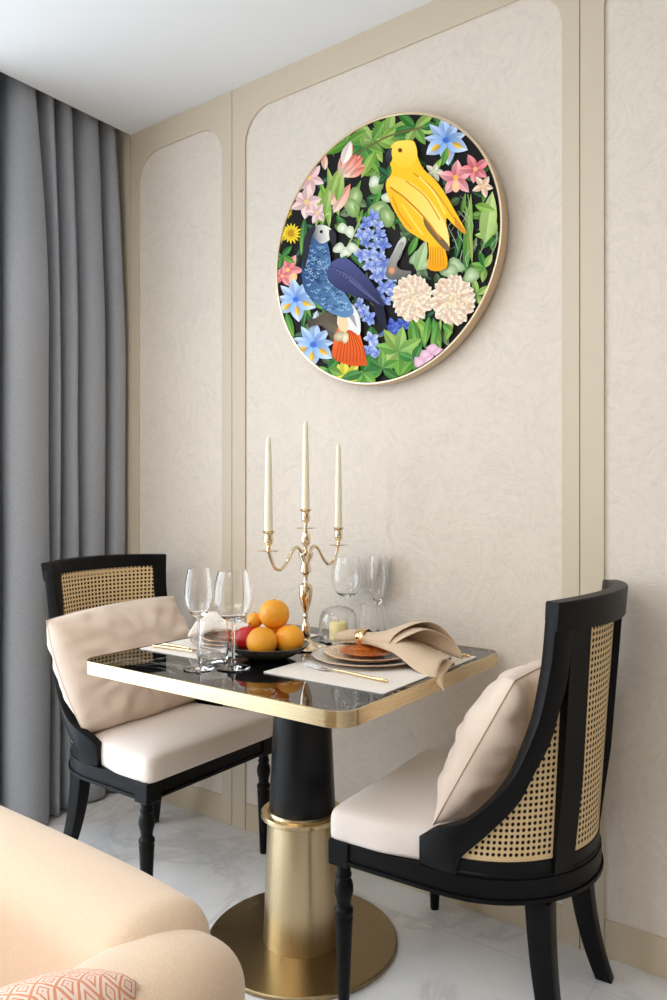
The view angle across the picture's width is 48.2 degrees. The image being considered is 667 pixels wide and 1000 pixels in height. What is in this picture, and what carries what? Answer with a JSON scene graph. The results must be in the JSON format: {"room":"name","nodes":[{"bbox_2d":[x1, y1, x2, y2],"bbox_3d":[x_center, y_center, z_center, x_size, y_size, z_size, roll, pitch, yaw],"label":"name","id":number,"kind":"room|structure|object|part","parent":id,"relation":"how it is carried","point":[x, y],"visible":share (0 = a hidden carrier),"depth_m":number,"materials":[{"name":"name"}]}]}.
{"room":"dining room","nodes":[
{"label":"dining room","id":0,"kind":"room"},
{"bbox_2d":[0,0,432,134],"bbox_3d":[-0.223,-1.545,-0.100,4.600,0.160,4.500,0,0,36],"label":"ceiling","id":1,"kind":"structure","parent":0,"point":[132,66],"depth_m":2.38,"materials":[{"name":"white paint"}]},
{"bbox_2d":[46,790,666,999],"bbox_3d":[-0.384,1.215,0.018,5.000,0.100,4.500,0,0,36],"label":"floor","id":2,"kind":"structure","parent":0,"point":[452,951],"depth_m":2.08,"materials":[{"name":"stone"}]},
{"bbox_2d":[0,805,244,999],"bbox_3d":[-0.594,0.813,0.757,0.769,0.704,0.787,0,0,36],"label":"sofa","id":3,"kind":"object","parent":2,"relation":"on","point":[66,903],"visible":0.91,"depth_m":0.86,"materials":[{"name":"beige fabric"}]},
{"bbox_2d":[0,968,137,999],"bbox_3d":[-0.412,0.612,0.628,0.304,0.339,0.504,0,0,36],"label":"cushion","id":4,"kind":"object","parent":3,"relation":"on","point":[83,983],"visible":0.98,"depth_m":0.70,"materials":[{"name":"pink fabric"}]},
{"bbox_3d":[-0.352,0.760,0.574,0.163,0.570,0.758,0,0,36],"label":"armrest","id":5,"kind":"part","parent":3,"relation":"part of","materials":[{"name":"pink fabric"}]},
{"bbox_2d":[41,554,272,875],"bbox_3d":[-0.588,0.679,2.420,0.595,0.972,0.558,0,0,36],"label":"dining chair","id":6,"kind":"object","parent":2,"relation":"on","point":[148,759],"visible":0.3,"depth_m":2.31,"materials":[{"name":"black wood"}]},
{"bbox_3d":[-0.862,0.515,2.427,0.081,0.524,0.071,0,0,5],"label":"post","id":7,"kind":"part","parent":6,"relation":"part of","materials":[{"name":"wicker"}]},
{"bbox_3d":[-0.835,0.999,2.397,0.099,0.333,0.071,0,0,36],"label":"leg","id":8,"kind":"part","parent":6,"relation":"part of","materials":[{"name":"black wood"}]},
{"bbox_3d":[-0.788,0.225,2.566,0.100,0.064,0.504,0,0,36],"label":"rail","id":9,"kind":"part","parent":6,"relation":"part of","materials":[{"name":"black wood"}]},
{"bbox_3d":[-0.704,0.490,2.505,0.253,0.514,0.521,0,0,36],"label":"cane panel","id":10,"kind":"part","parent":6,"relation":"part of","materials":[{"name":"beige wicker"}]},
{"bbox_2d":[46,596,195,731],"bbox_3d":[-0.663,0.520,2.417,0.233,0.373,0.563,0,0,36],"label":"pillow","id":11,"kind":"object","parent":6,"relation":"on","point":[97,703],"visible":0.72,"depth_m":2.27,"materials":[{"name":"fabric"}]},
{"bbox_3d":[-0.700,0.490,2.501,0.245,0.514,0.503,0,0,36],"label":"cane panel","id":12,"kind":"part","parent":6,"relation":"part of","materials":[{"name":"beige wicker"}]},
{"bbox_3d":[-0.679,0.515,2.678,0.071,0.524,0.081,0,0,-23],"label":"post","id":13,"kind":"part","parent":6,"relation":"part of","materials":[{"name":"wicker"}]},
{"bbox_3d":[-0.518,1.001,2.067,0.045,0.328,0.045,0,0,36],"label":"leg","id":14,"kind":"part","parent":6,"relation":"part of","materials":[{"name":"black wood"}]},
{"bbox_3d":[-0.642,0.999,2.661,0.099,0.333,0.071,0,0,36],"label":"leg","id":15,"kind":"part","parent":6,"relation":"part of","materials":[{"name":"black wood"}]},
{"bbox_3d":[-0.571,0.807,2.407,0.543,0.056,0.536,0,0,36],"label":"seat frame","id":16,"kind":"part","parent":6,"relation":"part of","materials":[{"name":"black wood"}]},
{"bbox_2d":[92,702,272,783],"bbox_3d":[-0.549,0.737,2.391,0.497,0.083,0.527,0,0,36],"label":"seat cushion","id":17,"kind":"object","parent":6,"relation":"on","point":[171,744],"depth_m":2.22,"materials":[{"name":"beige fabric"}]},
{"bbox_3d":[-0.231,1.001,2.461,0.045,0.328,0.045,0,0,36],"label":"leg","id":18,"kind":"part","parent":6,"relation":"part of","materials":[{"name":"black wood"}]},
{"bbox_2d":[87,623,496,999],"bbox_3d":[-0.098,0.789,1.984,0.844,0.753,0.752,0,0,36],"label":"dining table","id":19,"kind":"object","parent":2,"relation":"on","point":[282,938],"visible":0.79,"depth_m":1.88,"materials":[{"name":"gold metal"}]},
{"bbox_2d":[183,568,213,671],"bbox_3d":[-0.329,0.290,1.820,0.075,0.244,0.075,0,0,36],"label":"wine glass","id":20,"kind":"object","parent":19,"relation":"on","point":[198,590],"visible":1,"depth_m":1.80,"materials":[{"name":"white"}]},
{"bbox_2d":[141,634,318,658],"bbox_3d":[-0.289,0.411,2.166,0.280,0.002,0.456,0,0,36],"label":"placemat","id":21,"kind":"object","parent":19,"relation":"on","point":[185,642],"visible":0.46,"depth_m":2.04,"materials":[{"name":"beige fabric"}]},
{"bbox_2d":[152,644,196,653],"bbox_3d":[-0.401,0.405,2.005,0.252,0.010,0.022,0,0,35],"label":"fork","id":22,"kind":"object","parent":21,"relation":"on","point":[153,645],"visible":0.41,"depth_m":2.03,"materials":[{"name":"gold metal"}]},
{"bbox_2d":[163,642,196,650],"bbox_3d":[-0.388,0.405,2.035,0.222,0.009,0.017,0,0,35],"label":"knife","id":23,"kind":"object","parent":21,"relation":"on","point":[165,643],"visible":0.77,"depth_m":2.06,"materials":[{"name":"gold metal"}]},
{"bbox_3d":[-0.436,0.405,2.069,0.104,0.009,0.009,0,0,35],"label":"handle","id":24,"kind":"part","parent":23,"relation":"part of","materials":[{"name":"gold metal"}]},
{"bbox_2d":[190,636,196,643],"bbox_3d":[-0.279,0.403,2.141,0.262,0.015,0.262,0,0,36],"label":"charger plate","id":25,"kind":"object","parent":21,"relation":"on","point":[193,639],"visible":0.11,"depth_m":2.11,"materials":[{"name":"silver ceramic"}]},
{"bbox_3d":[-0.278,0.395,2.141,0.222,0.016,0.222,0,0,36],"label":"dinner plate","id":26,"kind":"object","parent":25,"relation":"on","visible":0},
{"bbox_2d":[188,611,264,636],"bbox_3d":[-0.299,0.357,2.137,0.283,0.076,0.128,0,0,13],"label":"napkin","id":27,"kind":"object","parent":26,"relation":"on","point":[193,632],"visible":0.21,"depth_m":2.10,"materials":[{"name":"beige fabric"}]},
{"bbox_2d":[229,630,236,639],"bbox_3d":[-0.279,0.390,2.141,0.136,0.011,0.136,0,0,36],"label":"plate","id":28,"kind":"object","parent":26,"relation":"on","point":[230,632],"visible":0.1,"depth_m":2.17,"materials":[{"name":"orange ceramic"}]},
{"bbox_2d":[200,617,228,663],"bbox_3d":[-0.309,0.359,1.911,0.081,0.107,0.081,0,0,36],"label":"tumbler","id":29,"kind":"object","parent":21,"relation":"on","point":[214,632],"visible":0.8,"depth_m":1.88,"materials":[{"name":"clear glass"}]},
{"bbox_2d":[213,569,252,671],"bbox_3d":[-0.246,0.293,1.827,0.098,0.238,0.098,0,0,36],"label":"wine glass","id":30,"kind":"object","parent":19,"relation":"on","point":[233,590],"visible":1,"depth_m":1.79,"materials":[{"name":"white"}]},
{"bbox_2d":[228,640,309,661],"bbox_3d":[-0.170,0.393,1.944,0.214,0.038,0.214,0,0,36],"label":"fruit bowl","id":31,"kind":"object","parent":19,"relation":"on","point":[277,655],"visible":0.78,"depth_m":1.87,"materials":[{"name":"black ceramic"}]},
{"bbox_2d":[235,623,254,649],"bbox_3d":[-0.224,0.358,1.966,0.068,0.070,0.068,0,0,13],"label":"apple","id":32,"kind":"object","parent":31,"relation":"in","point":[241,636],"visible":0.59,"depth_m":1.94,"materials":[{"name":"red food"}]},
{"bbox_2d":[247,612,261,627],"bbox_3d":[-0.209,0.320,1.985,0.043,0.042,0.043,0,0,32],"label":"orange","id":33,"kind":"object","parent":32,"relation":"on","point":[253,619],"visible":0.8,"depth_m":1.97,"materials":[{"name":"orange food"}]},
{"bbox_2d":[246,627,276,650],"bbox_3d":[-0.183,0.362,1.900,0.079,0.076,0.079,0,0,15],"label":"orange","id":34,"kind":"object","parent":31,"relation":"in","point":[259,638],"visible":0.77,"depth_m":1.87,"materials":[{"name":"orange food"}]},
{"bbox_2d":[276,625,303,650],"bbox_3d":[-0.114,0.362,1.937,0.077,0.074,0.077,0,0,-16],"label":"orange","id":35,"kind":"object","parent":31,"relation":"in","point":[289,637],"visible":0.8,"depth_m":1.91,"materials":[{"name":"orange food"}]},
{"bbox_2d":[259,599,288,628],"bbox_3d":[-0.156,0.301,1.962,0.081,0.078,0.080,0,0,-8],"label":"orange","id":36,"kind":"object","parent":35,"relation":"on","point":[274,613],"visible":0.99,"depth_m":1.93,"materials":[{"name":"orange food"}]},
{"bbox_2d":[257,509,348,651],"bbox_3d":[-0.078,0.219,2.079,0.124,0.387,0.376,0,0,36],"label":"candelabra","id":37,"kind":"object","parent":19,"relation":"on","point":[305,555],"visible":0.98,"depth_m":2.07,"materials":[{"name":"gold metal"}]},
{"bbox_2d":[264,434,272,530],"bbox_3d":[-0.170,-0.045,1.952,0.022,0.257,0.022,0,0,36],"label":"taper candle","id":38,"kind":"object","parent":37,"relation":"on","point":[268,517],"visible":0.97,"depth_m":1.94,"materials":[{"name":"beige wax"}]},
{"bbox_2d":[257,531,279,551],"bbox_3d":[-0.170,0.108,1.952,0.062,0.056,0.062,0,0,36],"label":"candle cup","id":39,"kind":"object","parent":37,"relation":"on","point":[268,535],"depth_m":1.94,"materials":[{"name":"gold metal"}]},
{"bbox_3d":[-0.126,0.158,2.012,0.009,0.065,0.157,0,0,36],"label":"arm","id":40,"kind":"part","parent":37,"relation":"part of","materials":[{"name":"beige metal"}]},
{"bbox_3d":[-0.078,0.237,2.079,0.042,0.312,0.042,0,0,36],"label":"stem","id":41,"kind":"part","parent":37,"relation":"part of","materials":[{"name":"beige metal"}]},
{"bbox_2d":[295,509,315,528],"bbox_3d":[-0.078,0.053,2.079,0.062,0.056,0.062,0,0,36],"label":"candle cup","id":42,"kind":"object","parent":37,"relation":"on","point":[305,517],"depth_m":2.07,"materials":[{"name":"gold metal"}]},
{"bbox_2d":[302,419,309,508],"bbox_3d":[-0.078,-0.100,2.079,0.022,0.257,0.022,0,0,36],"label":"taper candle","id":43,"kind":"object","parent":37,"relation":"on","point":[305,460],"visible":0.99,"depth_m":2.07,"materials":[{"name":"beige wax"}]},
{"bbox_3d":[-0.029,0.158,2.145,0.009,0.065,0.157,0,0,36],"label":"arm","id":44,"kind":"part","parent":37,"relation":"part of","materials":[{"name":"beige metal"}]},
{"bbox_2d":[335,442,341,526],"bbox_3d":[0.015,-0.045,2.205,0.022,0.257,0.022,0,0,36],"label":"taper candle","id":45,"kind":"object","parent":37,"relation":"on","point":[338,482],"visible":0.98,"depth_m":2.20,"materials":[{"name":"beige wax"}]},
{"bbox_2d":[328,527,348,545],"bbox_3d":[0.015,0.108,2.205,0.062,0.056,0.062,0,0,36],"label":"candle cup","id":46,"kind":"object","parent":37,"relation":"on","point":[338,534],"depth_m":2.20,"materials":[{"name":"gold metal"}]},
{"bbox_3d":[-0.083,1.159,1.973,0.500,0.012,0.500,0,0,36],"label":"plate","id":47,"kind":"part","parent":19,"relation":"part of","materials":[{"name":"brown metal"}]},
{"bbox_2d":[318,605,356,644],"bbox_3d":[0.014,0.346,2.158,0.114,0.132,0.114,0,0,36],"label":"glass cloche","id":48,"kind":"object","parent":19,"relation":"on","point":[325,640],"visible":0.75,"depth_m":2.14,"materials":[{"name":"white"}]},
{"bbox_3d":[0.014,0.407,2.158,0.114,0.009,0.114,0,0,36],"label":"dish","id":49,"kind":"part","parent":48,"relation":"part of","materials":[{"name":"clear glass"}]},
{"bbox_2d":[329,619,346,640],"bbox_3d":[0.014,0.374,2.158,0.052,0.058,0.052,0,0,36],"label":"pillar candle","id":50,"kind":"object","parent":48,"relation":"in","point":[336,626],"visible":0.76,"depth_m":2.14,"materials":[{"name":"beige wax"}]},
{"bbox_2d":[331,556,362,629],"bbox_3d":[0.041,0.293,2.280,0.098,0.238,0.098,0,0,36],"label":"wine glass","id":51,"kind":"object","parent":19,"relation":"on","point":[346,572],"visible":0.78,"depth_m":2.24,"materials":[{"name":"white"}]},
{"bbox_2d":[264,654,476,693],"bbox_3d":[0.104,0.411,1.867,0.340,0.002,0.460,0,0,36],"label":"placemat","id":52,"kind":"object","parent":19,"relation":"on","point":[398,676],"visible":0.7,"depth_m":1.75,"materials":[{"name":"beige fabric"}]},
{"bbox_2d":[304,663,387,682],"bbox_3d":[0.026,0.405,1.751,0.252,0.010,0.022,0,0,41],"label":"fork","id":53,"kind":"object","parent":52,"relation":"on","point":[306,664],"visible":1,"depth_m":1.73,"materials":[{"name":"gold metal"}]},
{"bbox_3d":[0.062,0.405,1.720,0.157,0.010,0.008,0,0,41],"label":"handle","id":54,"kind":"part","parent":53,"relation":"part of","materials":[{"name":"gold metal"}]},
{"bbox_2d":[311,645,406,666],"bbox_3d":[0.088,0.403,1.919,0.292,0.015,0.292,0,0,36],"label":"charger plate","id":55,"kind":"object","parent":52,"relation":"on","point":[317,654],"visible":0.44,"depth_m":1.86,"materials":[{"name":"beige ceramic"}]},
{"bbox_2d":[323,643,400,662],"bbox_3d":[0.092,0.395,1.917,0.238,0.016,0.238,0,0,36],"label":"dinner plate","id":56,"kind":"object","parent":55,"relation":"on","point":[333,650],"visible":0.54,"depth_m":1.89,"materials":[{"name":"beige ceramic"}]},
{"bbox_2d":[339,644,391,657],"bbox_3d":[0.085,0.390,1.914,0.140,0.011,0.140,0,0,36],"label":"plate","id":57,"kind":"object","parent":56,"relation":"on","point":[366,651],"visible":0.91,"depth_m":1.93,"materials":[{"name":"orange ceramic"}]},
{"bbox_2d":[334,621,462,691],"bbox_3d":[0.161,0.376,1.911,0.404,0.137,0.182,0,0,40],"label":"napkin","id":58,"kind":"object","parent":56,"relation":"on","point":[415,642],"visible":0.96,"depth_m":1.88,"materials":[{"name":"beige fabric"}]},
{"bbox_2d":[354,628,371,644],"bbox_3d":[0.081,0.368,1.998,0.026,0.050,0.057,0,0,40],"label":"napkin ring","id":59,"kind":"object","parent":58,"relation":"attached to","point":[358,634],"visible":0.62,"depth_m":1.98,"materials":[{"name":"gold metal"}]},
{"bbox_2d":[358,603,385,631],"bbox_3d":[0.113,0.359,2.176,0.081,0.107,0.081,0,0,36],"label":"tumbler","id":60,"kind":"object","parent":19,"relation":"on","point":[372,616],"visible":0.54,"depth_m":2.14,"materials":[{"name":"clear glass"}]},
{"bbox_2d":[368,555,387,602],"bbox_3d":[0.135,0.290,2.251,0.069,0.244,0.069,0,0,36],"label":"champagne flute","id":61,"kind":"object","parent":19,"relation":"on","point":[377,564],"visible":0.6,"depth_m":2.23,"materials":[{"name":"clear glass"}]},
{"bbox_2d":[328,579,627,999],"bbox_3d":[0.379,0.679,1.777,0.595,0.972,0.558,0,0,33],"label":"dining chair","id":62,"kind":"object","parent":2,"relation":"on","point":[535,844],"visible":1,"depth_m":1.54,"materials":[{"name":"black wood"}]},
{"bbox_3d":[0.024,1.001,1.716,0.045,0.328,0.045,0,0,33],"label":"leg","id":63,"kind":"part","parent":62,"relation":"part of","materials":[{"name":"black wood"}]},
{"bbox_2d":[331,748,463,859],"bbox_3d":[0.338,0.737,1.803,0.497,0.083,0.527,0,0,33],"label":"seat cushion","id":64,"kind":"object","parent":62,"relation":"on","point":[392,818],"depth_m":1.68,"materials":[{"name":"beige fabric"}]},
{"bbox_3d":[0.289,1.001,2.125,0.045,0.328,0.045,0,0,33],"label":"leg","id":65,"kind":"part","parent":62,"relation":"part of","materials":[{"name":"black wood"}]},
{"bbox_3d":[0.360,0.807,1.789,0.543,0.056,0.536,0,0,33],"label":"seat frame","id":66,"kind":"part","parent":62,"relation":"part of","materials":[{"name":"black wood"}]},
{"bbox_2d":[433,660,541,825],"bbox_3d":[0.405,0.537,1.727,0.230,0.334,0.440,0,0,36],"label":"pillow","id":67,"kind":"object","parent":62,"relation":"on","point":[489,738],"visible":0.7,"depth_m":1.57,"materials":[{"name":"fabric"}]},
{"bbox_3d":[0.499,0.490,1.699,0.253,0.514,0.521,0,0,33],"label":"cane panel","id":68,"kind":"part","parent":62,"relation":"part of","materials":[{"name":"beige wicker"}]},
{"bbox_3d":[0.446,0.999,1.538,0.099,0.333,0.071,0,0,33],"label":"leg","id":69,"kind":"part","parent":62,"relation":"part of","materials":[{"name":"black wood"}]},
{"bbox_3d":[0.484,0.515,1.524,0.071,0.524,0.081,0,0,-26],"label":"post","id":70,"kind":"part","parent":62,"relation":"part of","materials":[{"name":"black wood"}]},
{"bbox_3d":[0.586,0.225,1.643,0.100,0.064,0.504,0,0,33],"label":"rail","id":71,"kind":"part","parent":62,"relation":"part of","materials":[{"name":"black wood"}]},
{"bbox_3d":[0.623,0.999,1.813,0.099,0.333,0.071,0,0,33],"label":"leg","id":72,"kind":"part","parent":62,"relation":"part of","materials":[{"name":"black wood"}]},
{"bbox_3d":[0.652,0.515,1.785,0.081,0.524,0.071,0,0,2],"label":"post","id":73,"kind":"part","parent":62,"relation":"part of","materials":[{"name":"black wood"}]},
{"bbox_2d":[140,0,666,937],"bbox_3d":[0.913,-0.230,1.798,5.000,2.790,0.094,0,0,36],"label":"wall","id":74,"kind":"structure","parent":0,"point":[451,472],"depth_m":2.16,"materials":[{"name":"paint"}]},
{"bbox_2d":[115,128,130,553],"bbox_3d":[-0.934,-0.225,3.084,0.298,2.780,0.006,0,0,36],"label":"trim","id":75,"kind":"structure","parent":74,"relation":"attached to","point":[123,140],"depth_m":3.00,"materials":[{"name":"beige paint"}]},
{"bbox_2d":[131,90,231,825],"bbox_3d":[-0.587,-0.150,2.830,0.556,2.630,0.007,0,0,36],"label":"trim","id":76,"kind":"structure","parent":74,"relation":"attached to","point":[214,115],"depth_m":2.75,"materials":[{"name":"beige paint"}]},
{"bbox_2d":[161,785,221,821],"bbox_3d":[-0.586,1.117,2.831,0.458,0.097,0.005,0,0,36],"label":"baseboard","id":77,"kind":"structure","parent":74,"relation":"attached to","point":[193,798],"depth_m":2.77,"materials":[{"name":"beige"}]},
{"bbox_2d":[276,112,507,385],"bbox_3d":[0.141,-0.753,2.264,0.806,0.806,0.043,0,0,36],"label":"painting","id":78,"kind":"object","parent":74,"relation":"attached to","point":[391,251],"visible":1,"depth_m":2.22,"materials":[{"name":"multicoloured paint"}]},
{"bbox_2d":[246,803,561,941],"bbox_3d":[0.147,1.117,2.297,1.129,0.097,0.005,0,0,36],"label":"baseboard","id":79,"kind":"structure","parent":74,"relation":"attached to","point":[514,915],"depth_m":2.08,"materials":[{"name":"beige"}]},
{"bbox_2d":[232,0,579,948],"bbox_3d":[0.140,-0.150,2.301,1.237,2.630,0.007,0,0,36],"label":"trim","id":80,"kind":"structure","parent":74,"relation":"attached to","point":[435,17],"depth_m":2.22,"materials":[{"name":"beige paint"}]},
{"bbox_2d":[580,0,605,950],"bbox_3d":[1.147,-0.150,1.567,1.250,2.630,0.007,0,0,36],"label":"trim","id":81,"kind":"structure","parent":74,"relation":"attached to","point":[592,12],"depth_m":1.91,"materials":[{"name":"beige paint"}]},
{"bbox_2d":[604,919,666,978],"bbox_3d":[1.148,1.117,1.568,1.129,0.097,0.005,0,0,36],"label":"baseboard","id":82,"kind":"structure","parent":74,"relation":"attached to","point":[624,944],"depth_m":1.85,"materials":[{"name":"beige wood"}]},
{"bbox_3d":[-2.243,-1.655,1.372,0.400,0.060,4.500,0,0,36],"label":"ceiling","id":83,"kind":"structure","parent":0,"visible":0},
{"bbox_3d":[-2.134,-1.609,1.352,0.030,0.031,4.195,0,0,36],"label":"track","id":84,"kind":"object","parent":83,"relation":"attached to","visible":0},
{"bbox_2d":[0,72,125,824],"bbox_3d":[-1.082,-0.221,2.769,0.277,2.748,0.666,0,0,36],"label":"curtain","id":85,"kind":"object","parent":84,"relation":"hanging from","point":[63,336],"visible":0.85,"depth_m":2.72,"materials":[{"name":"grey fabric"}]}
]}

